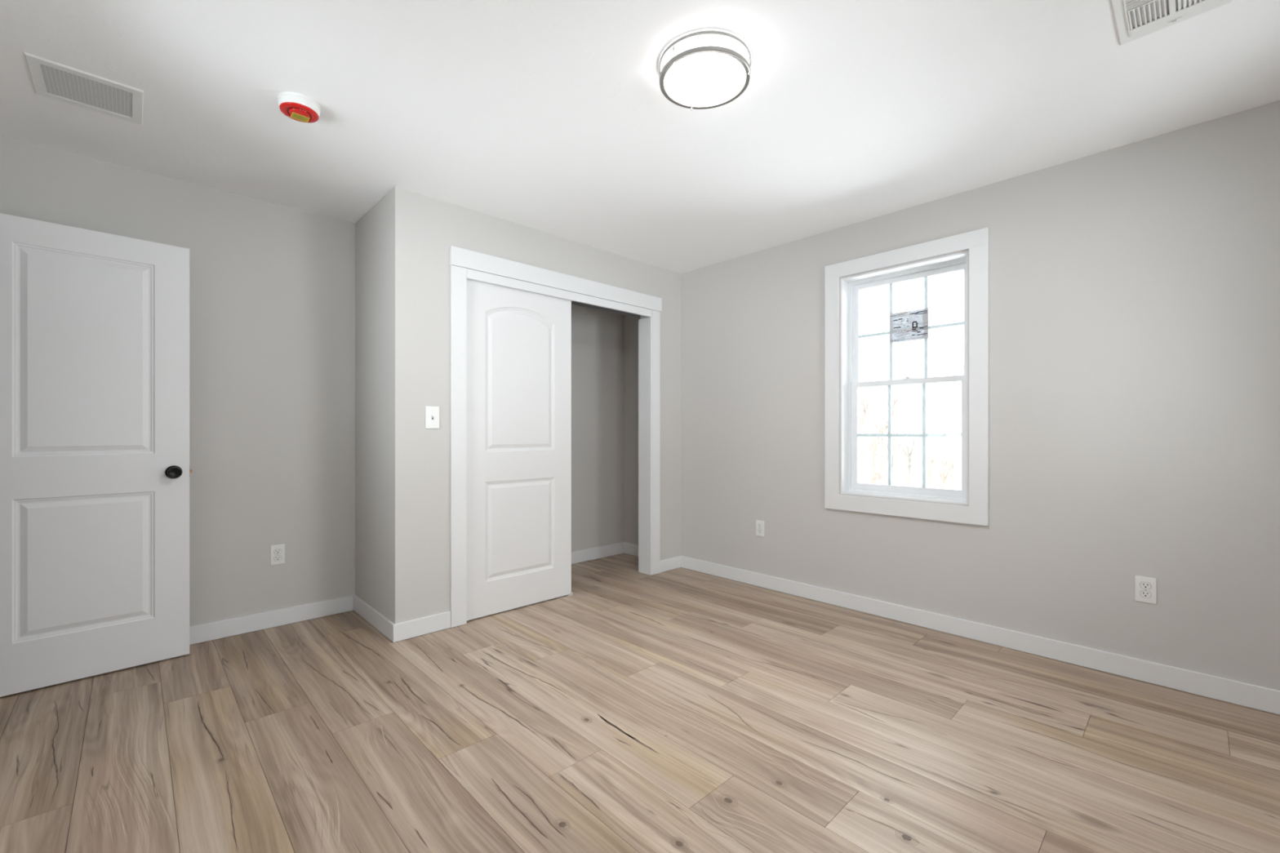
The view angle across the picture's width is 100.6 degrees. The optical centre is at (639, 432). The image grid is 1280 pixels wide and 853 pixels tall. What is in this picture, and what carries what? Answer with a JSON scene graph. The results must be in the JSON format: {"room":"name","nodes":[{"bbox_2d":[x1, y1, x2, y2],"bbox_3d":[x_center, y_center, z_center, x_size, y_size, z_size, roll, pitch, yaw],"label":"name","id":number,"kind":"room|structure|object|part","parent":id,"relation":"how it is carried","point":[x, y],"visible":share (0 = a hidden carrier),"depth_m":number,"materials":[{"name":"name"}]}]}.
{"room":"empty bedroom","nodes":[
{"label":"empty bedroom","id":0,"kind":"room"},
{"bbox_2d":[0,135,623,626],"bbox_3d":[-1.609,-0.098,3.621,3.920,2.440,0.120,0,0,-44],"label":"wall","id":1,"kind":"structure","parent":0,"point":[272,286],"depth_m":3.03,"materials":[{"name":"grey paint"}]},
{"bbox_2d":[189,595,353,644],"bbox_3d":[-2.344,1.073,2.827,1.491,0.094,0.014,0,0,-44],"label":"baseboard","id":2,"kind":"structure","parent":1,"relation":"attached to","point":[203,633],"depth_m":3.03,"materials":[{"name":"white paint"}]},
{"bbox_2d":[270,543,284,565],"bbox_3d":[-2.093,0.709,3.070,0.070,0.114,0.009,0,0,-44],"label":"wall outlet","id":3,"kind":"object","parent":1,"relation":"attached to","point":[277,552],"visible":1,"depth_m":3.07,"materials":[{"name":"white plastic"}]},
{"bbox_2d":[274,555,281,560],"bbox_3d":[-2.091,0.728,3.068,0.037,0.031,0.004,0,0,-44],"label":"receptacle","id":4,"kind":"object","parent":3,"relation":"attached to","point":[277,557],"depth_m":3.07,"materials":[{"name":"white plastic"}]},
{"bbox_2d":[274,548,281,554],"bbox_3d":[-2.092,0.689,3.069,0.035,0.029,0.004,0,0,-44],"label":"receptacle","id":5,"kind":"object","parent":3,"relation":"attached to","point":[277,551],"depth_m":3.07,"materials":[{"name":"white plastic"}]},
{"bbox_2d":[571,542,623,564],"bbox_3d":[-0.928,1.069,4.178,2.138,0.102,0.014,0,0,-44],"label":"baseboard","id":6,"kind":"structure","parent":1,"relation":"attached to","point":[593,553],"depth_m":4.69,"materials":[{"name":"white paint"}]},
{"bbox_2d":[355,193,387,618],"bbox_3d":[-1.553,-0.098,3.182,0.115,2.440,0.593,0,0,-44],"label":"wall","id":7,"kind":"structure","parent":0,"point":[371,229],"depth_m":3.11,"materials":[{"name":"grey paint"}]},
{"bbox_2d":[352,595,395,641],"bbox_3d":[-1.560,1.073,3.096,0.014,0.094,0.708,0,0,-44],"label":"baseboard","id":8,"kind":"structure","parent":7,"relation":"attached to","point":[368,613],"depth_m":3.06,"materials":[{"name":"white paint"}]},
{"bbox_2d":[387,186,680,623],"bbox_3d":[-0.525,-0.098,3.673,2.281,2.440,0.115,0,0,-44],"label":"wall","id":9,"kind":"structure","parent":0,"point":[422,229],"depth_m":2.99,"materials":[{"name":"grey paint"}]},
{"bbox_2d":[392,611,450,642],"bbox_3d":[-1.202,1.073,2.939,0.316,0.094,0.014,0,0,-44],"label":"baseboard","id":10,"kind":"structure","parent":9,"relation":"attached to","point":[402,631],"depth_m":2.92,"materials":[{"name":"white paint"}]},
{"bbox_2d":[425,406,439,428],"bbox_3d":[-1.160,-0.082,2.975,0.078,0.125,0.018,0,0,-44],"label":"light switch","id":11,"kind":"object","parent":9,"relation":"attached to","point":[432,413],"visible":1,"depth_m":2.98,"materials":[{"name":"white plastic"}]},
{"bbox_2d":[449,245,662,627],"bbox_3d":[-0.502,0.027,3.682,1.727,2.186,0.148,0,0,-44],"label":"door frame","id":12,"kind":"structure","parent":9,"relation":"attached to","point":[464,264],"depth_m":3.44,"materials":[{"name":"white paint"}]},
{"bbox_3d":[-1.052,0.081,3.079,0.093,2.078,0.018,0,0,-44],"label":"casing","id":13,"kind":"part","parent":12,"relation":"part of","materials":[{"name":"white paint"}]},
{"bbox_3d":[0.121,0.081,4.198,0.088,2.078,0.018,0,0,-44],"label":"casing","id":14,"kind":"part","parent":12,"relation":"part of","materials":[{"name":"white paint"}]},
{"bbox_2d":[571,301,644,318],"bbox_3d":[-0.513,-0.921,3.676,1.513,0.026,0.097,0,0,-44],"label":"door track","id":15,"kind":"object","parent":9,"relation":"attached to","point":[587,305],"visible":0.26,"depth_m":3.97,"materials":[{"name":"grey metal"}]},
{"bbox_2d":[466,279,571,620],"bbox_3d":[-0.763,0.094,3.401,0.771,2.037,0.034,0,0,-44],"label":"door","id":16,"kind":"structure","parent":15,"relation":"hanging from","point":[519,341],"depth_m":3.36,"materials":[{"name":"white paint"}]},
{"bbox_2d":[659,555,680,573],"bbox_3d":[0.248,1.073,4.322,0.266,0.094,0.014,0,0,-44],"label":"baseboard","id":17,"kind":"structure","parent":9,"relation":"attached to","point":[672,563],"depth_m":4.31,"materials":[{"name":"white paint"}]},
{"bbox_2d":[0,553,1279,852],"bbox_3d":[0.007,1.181,2.014,4.000,0.120,4.678,0,0,-44],"label":"floor","id":18,"kind":"structure","parent":0,"point":[678,710],"depth_m":1.92,"materials":[{"name":"brown wood"}]},
{"bbox_2d":[0,0,1279,273],"bbox_3d":[0.029,-1.368,2.020,4.080,0.100,4.698,0,0,-44],"label":"ceiling","id":19,"kind":"structure","parent":0,"point":[553,117],"depth_m":2.10,"materials":[{"name":"white paint"}]},
{"bbox_2d":[23,51,143,124],"bbox_3d":[-2.131,-1.315,2.057,0.305,0.006,0.308,0,0,-44],"label":"ceiling vent","id":20,"kind":"object","parent":19,"relation":"in","point":[51,79],"visible":1,"depth_m":2.04,"materials":[{"name":"white plastic"}]},
{"bbox_2d":[277,91,320,123],"bbox_3d":[-1.365,-1.293,2.129,0.145,0.049,0.145,0,0,-44],"label":"smoke detector","id":21,"kind":"object","parent":19,"relation":"attached to","point":[296,106],"visible":1,"depth_m":2.10,"materials":[{"name":"white plastic"}]},
{"bbox_2d":[293,113,306,119],"bbox_3d":[-1.371,-1.269,2.143,0.046,0.001,0.029,0,0,-44],"label":"print","id":22,"kind":"object","parent":21,"relation":"on","point":[297,116],"depth_m":2.14,"materials":[{"name":"yellow paper"}]},
{"bbox_2d":[658,30,751,110],"bbox_3d":[0.231,-1.282,1.901,0.325,0.072,0.325,0,0,-44],"label":"ceiling lamp","id":23,"kind":"object","parent":19,"relation":"attached to","point":[707,68],"visible":1,"depth_m":1.84,"materials":[{"name":"white glass"}]},
{"bbox_2d":[1111,0,1233,44],"bbox_3d":[1.578,-1.312,1.578,0.396,0.012,0.259,0,0,-44],"label":"ceiling vent","id":24,"kind":"object","parent":19,"relation":"in","point":[1134,20],"visible":1,"depth_m":1.67,"materials":[{"name":"white plastic"}]},
{"bbox_3d":[1.704,-1.310,1.692,0.008,0.007,0.032,0,0,-44],"label":"damper lever","id":25,"kind":"part","parent":24,"relation":"part of","materials":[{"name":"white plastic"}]},
{"bbox_2d":[623,100,1279,690],"bbox_3d":[1.447,-0.098,3.373,0.160,2.440,4.698,0,0,-44],"label":"wall","id":26,"kind":"structure","parent":0,"point":[1134,288],"depth_m":2.57,"materials":[{"name":"grey paint"}]},
{"bbox_2d":[623,542,638,556],"bbox_3d":[0.051,1.069,4.711,0.014,0.102,0.593,0,0,-44],"label":"baseboard","id":27,"kind":"structure","parent":26,"relation":"attached to","point":[628,548],"depth_m":4.84,"materials":[{"name":"white paint"}]},
{"bbox_2d":[755,520,764,537],"bbox_3d":[0.870,0.699,3.855,0.009,0.114,0.070,0,0,-44],"label":"wall outlet","id":28,"kind":"object","parent":26,"relation":"attached to","point":[759,524],"visible":1,"depth_m":3.85,"materials":[{"name":"white plastic"}]},
{"bbox_2d":[824,227,988,525],"bbox_3d":[1.600,-0.294,3.217,0.204,1.583,0.916,0,0,-44],"label":"window","id":29,"kind":"structure","parent":26,"relation":"in","point":[976,241],"depth_m":3.19,"materials":[{"name":"white paint"}]},
{"bbox_3d":[1.629,0.020,3.243,0.003,0.620,0.600,0,0,-44],"label":"glass","id":30,"kind":"part","parent":29,"relation":"part of","materials":[{"name":"clear glass"}]},
{"bbox_3d":[1.630,-0.296,3.244,0.070,1.378,0.717,0,0,-44],"label":"frame","id":31,"kind":"part","parent":29,"relation":"part of","materials":[{"name":"white plastic"}]},
{"bbox_2d":[889,307,928,342],"bbox_3d":[1.642,-0.649,3.249,0.002,0.184,0.225,0,0,-44],"label":"window sticker","id":32,"kind":"object","parent":29,"relation":"attached to","point":[912,325],"visible":1,"depth_m":3.25,"materials":[{"name":"white paper"}]},
{"bbox_3d":[1.624,0.022,3.239,0.023,0.692,0.680,0,0,-44],"label":"sash","id":33,"kind":"part","parent":29,"relation":"part of","materials":[{"name":"glass"}]},
{"bbox_3d":[1.646,-0.623,3.259,0.022,0.680,0.680,0,0,-44],"label":"sash","id":34,"kind":"part","parent":29,"relation":"part of","materials":[{"name":"white plastic"}]},
{"bbox_2d":[680,555,1279,715],"bbox_3d":[1.629,1.073,3.057,0.014,0.094,3.722,0,0,-44],"label":"baseboard","id":35,"kind":"structure","parent":26,"relation":"attached to","point":[1253,696],"depth_m":2.68,"materials":[{"name":"white paint"}]},
{"bbox_2d":[1134,575,1156,604],"bbox_3d":[2.271,0.709,2.386,0.009,0.114,0.070,0,0,-44],"label":"wall outlet","id":36,"kind":"object","parent":26,"relation":"attached to","point":[1145,588],"visible":1,"depth_m":2.38,"materials":[{"name":"white plastic"}]},
{"bbox_2d":[1139,590,1151,598],"bbox_3d":[2.270,0.728,2.386,0.001,0.031,0.037,0,0,-44],"label":"receptacle","id":37,"kind":"object","parent":36,"relation":"attached to","point":[1143,593],"depth_m":2.39,"materials":[{"name":"white plastic"}]},
{"bbox_2d":[1139,582,1151,589],"bbox_3d":[2.270,0.689,2.386,0.001,0.031,0.037,0,0,-44],"label":"receptacle","id":38,"kind":"object","parent":36,"relation":"attached to","point":[1143,585],"depth_m":2.39,"materials":[{"name":"white plastic"}]},
{"bbox_3d":[-1.363,-0.098,0.582,0.160,2.440,4.618,0,0,-44],"label":"wall","id":39,"kind":"structure","parent":0,"visible":0},
{"bbox_2d":[0,213,191,697],"bbox_3d":[-2.520,0.096,2.426,0.155,2.033,0.729,0,0,44],"label":"door","id":40,"kind":"structure","parent":39,"relation":"in","point":[95,468],"depth_m":2.42,"materials":[{"name":"white paint"}]},
{"bbox_3d":[-2.281,0.198,2.603,0.060,0.065,0.065,0,0,44],"label":"knob","id":41,"kind":"part","parent":40,"relation":"part of","materials":[{"name":"black metal"}]},
{"label":"outside","id":42,"kind":"structure","parent":0,"visible":0},
{"bbox_2d":[858,414,961,489],"bbox_3d":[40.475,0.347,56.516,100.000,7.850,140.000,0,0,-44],"label":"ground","id":43,"kind":"structure","parent":42,"point":[957,473],"depth_m":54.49,"materials":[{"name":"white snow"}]},
{"bbox_2d":[858,431,872,451],"bbox_3d":[27.230,1.219,64.947,4.003,2.655,3.480,0,0,34],"label":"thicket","id":44,"kind":"object","parent":43,"relation":"on","point":[860,431],"visible":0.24,"depth_m":64.67,"materials":[{"name":"white plant"}]},
{"bbox_2d":[858,363,884,450],"bbox_3d":[15.675,-0.202,38.162,3.019,8.842,5.348,0,0,-5],"label":"bare tree","id":45,"kind":"object","parent":43,"relation":"on","point":[878,388],"visible":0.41,"depth_m":37.56,"materials":[{"name":"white plant"}]},
{"bbox_2d":[858,387,888,476],"bbox_3d":[9.130,1.045,24.250,3.368,6.802,4.836,0,0,-1],"label":"bare tree","id":46,"kind":"object","parent":43,"relation":"on","point":[876,414],"visible":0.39,"depth_m":23.07,"materials":[{"name":"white plant"}]},
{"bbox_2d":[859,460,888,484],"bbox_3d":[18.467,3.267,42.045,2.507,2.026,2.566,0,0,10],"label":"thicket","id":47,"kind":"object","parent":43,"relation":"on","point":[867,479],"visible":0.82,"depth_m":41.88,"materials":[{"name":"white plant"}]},
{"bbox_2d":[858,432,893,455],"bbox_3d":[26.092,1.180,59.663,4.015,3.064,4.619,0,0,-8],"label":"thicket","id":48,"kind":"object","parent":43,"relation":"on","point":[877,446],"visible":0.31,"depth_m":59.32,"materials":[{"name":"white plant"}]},
{"bbox_2d":[867,462,888,479],"bbox_3d":[21.429,3.402,47.486,2.277,1.840,2.330,0,0,-36],"label":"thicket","id":49,"kind":"object","parent":43,"relation":"on","point":[885,467],"visible":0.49,"depth_m":47.25,"materials":[{"name":"white plant"}]},
{"bbox_2d":[860,386,900,470],"bbox_3d":[23.220,-0.293,51.708,2.852,8.351,5.050,0,0,-18],"label":"bare tree","id":50,"kind":"object","parent":43,"relation":"on","point":[880,429],"visible":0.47,"depth_m":51.08,"materials":[{"name":"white plant"}]},
{"bbox_2d":[858,410,915,478],"bbox_3d":[13.188,1.464,28.239,2.473,5.470,3.081,0,0,-4],"label":"bare tree","id":51,"kind":"object","parent":43,"relation":"on","point":[886,455],"visible":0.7,"depth_m":28.07,"materials":[{"name":"grey plant"}]},
{"bbox_2d":[858,373,923,484],"bbox_3d":[13.939,0.347,30.548,4.456,7.369,2.516,0,0,39],"label":"bare tree","id":52,"kind":"object","parent":43,"relation":"on","point":[873,464],"visible":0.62,"depth_m":30.72,"materials":[{"name":"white plant"}]},
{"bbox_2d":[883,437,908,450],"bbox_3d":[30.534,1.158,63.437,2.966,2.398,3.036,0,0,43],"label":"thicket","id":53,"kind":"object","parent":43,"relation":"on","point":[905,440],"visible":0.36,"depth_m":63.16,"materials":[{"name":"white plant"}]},
{"bbox_2d":[881,411,932,486],"bbox_3d":[17.224,1.264,33.995,3.081,5.470,2.473,0,0,-18],"label":"bare tree","id":54,"kind":"object","parent":43,"relation":"on","point":[909,458],"visible":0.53,"depth_m":33.84,"materials":[{"name":"grey plant"}]},
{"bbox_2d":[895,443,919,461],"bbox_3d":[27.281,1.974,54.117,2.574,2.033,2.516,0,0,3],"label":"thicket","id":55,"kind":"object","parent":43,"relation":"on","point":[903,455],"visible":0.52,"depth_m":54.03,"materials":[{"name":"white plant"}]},
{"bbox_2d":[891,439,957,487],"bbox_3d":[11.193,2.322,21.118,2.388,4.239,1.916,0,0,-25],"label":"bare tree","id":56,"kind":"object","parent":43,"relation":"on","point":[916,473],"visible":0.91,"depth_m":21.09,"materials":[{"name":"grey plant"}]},
{"bbox_2d":[907,452,942,476],"bbox_3d":[25.477,2.791,47.456,3.202,2.443,3.684,0,0,35],"label":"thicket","id":57,"kind":"object","parent":43,"relation":"on","point":[921,465],"visible":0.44,"depth_m":47.17,"materials":[{"name":"white plant"}]},
{"bbox_2d":[896,385,961,488],"bbox_3d":[17.391,0.397,31.116,5.464,7.227,3.337,0,0,-29],"label":"bare tree","id":58,"kind":"object","parent":43,"relation":"on","point":[932,422],"visible":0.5,"depth_m":31.59,"materials":[{"name":"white plant"}]},
{"bbox_2d":[901,390,961,488],"bbox_3d":[13.813,1.022,25.199,3.062,6.632,5.014,0,0,-12],"label":"bare tree","id":59,"kind":"object","parent":43,"relation":"on","point":[943,477],"visible":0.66,"depth_m":25.00,"materials":[{"name":"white plant"}]},
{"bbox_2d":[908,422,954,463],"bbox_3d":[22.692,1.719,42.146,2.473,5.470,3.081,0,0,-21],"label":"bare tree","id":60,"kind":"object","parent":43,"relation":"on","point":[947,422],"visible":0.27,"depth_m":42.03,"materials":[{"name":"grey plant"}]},
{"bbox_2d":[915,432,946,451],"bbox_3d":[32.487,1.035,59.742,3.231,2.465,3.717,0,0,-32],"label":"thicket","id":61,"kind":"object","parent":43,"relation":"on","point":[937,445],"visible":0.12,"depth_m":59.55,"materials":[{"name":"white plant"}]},
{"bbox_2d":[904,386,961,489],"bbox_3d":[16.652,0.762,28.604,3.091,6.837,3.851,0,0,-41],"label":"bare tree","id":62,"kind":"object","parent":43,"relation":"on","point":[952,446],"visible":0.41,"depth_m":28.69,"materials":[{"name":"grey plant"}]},
{"bbox_2d":[936,398,961,448],"bbox_3d":[21.817,0.751,36.515,3.371,6.802,4.835,0,0,-25],"label":"bare tree","id":63,"kind":"object","parent":43,"relation":"on","point":[957,440],"visible":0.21,"depth_m":37.05,"materials":[{"name":"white plant"}]},
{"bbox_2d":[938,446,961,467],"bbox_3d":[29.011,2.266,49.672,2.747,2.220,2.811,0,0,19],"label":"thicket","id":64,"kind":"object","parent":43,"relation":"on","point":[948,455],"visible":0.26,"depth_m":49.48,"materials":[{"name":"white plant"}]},
{"bbox_2d":[942,437,961,454],"bbox_3d":[32.670,1.318,55.236,2.941,2.323,2.874,0,0,-20],"label":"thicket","id":65,"kind":"object","parent":43,"relation":"on","point":[959,437],"visible":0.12,"depth_m":55.06,"materials":[{"name":"white plant"}]},
{"bbox_2d":[943,361,964,427],"bbox_3d":[14.305,0.551,22.076,4.753,7.860,2.684,0,0,-24],"label":"bare tree","id":66,"kind":"object","parent":43,"relation":"on","point":[957,403],"visible":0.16,"depth_m":22.18,"materials":[{"name":"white plant"}]}
]}

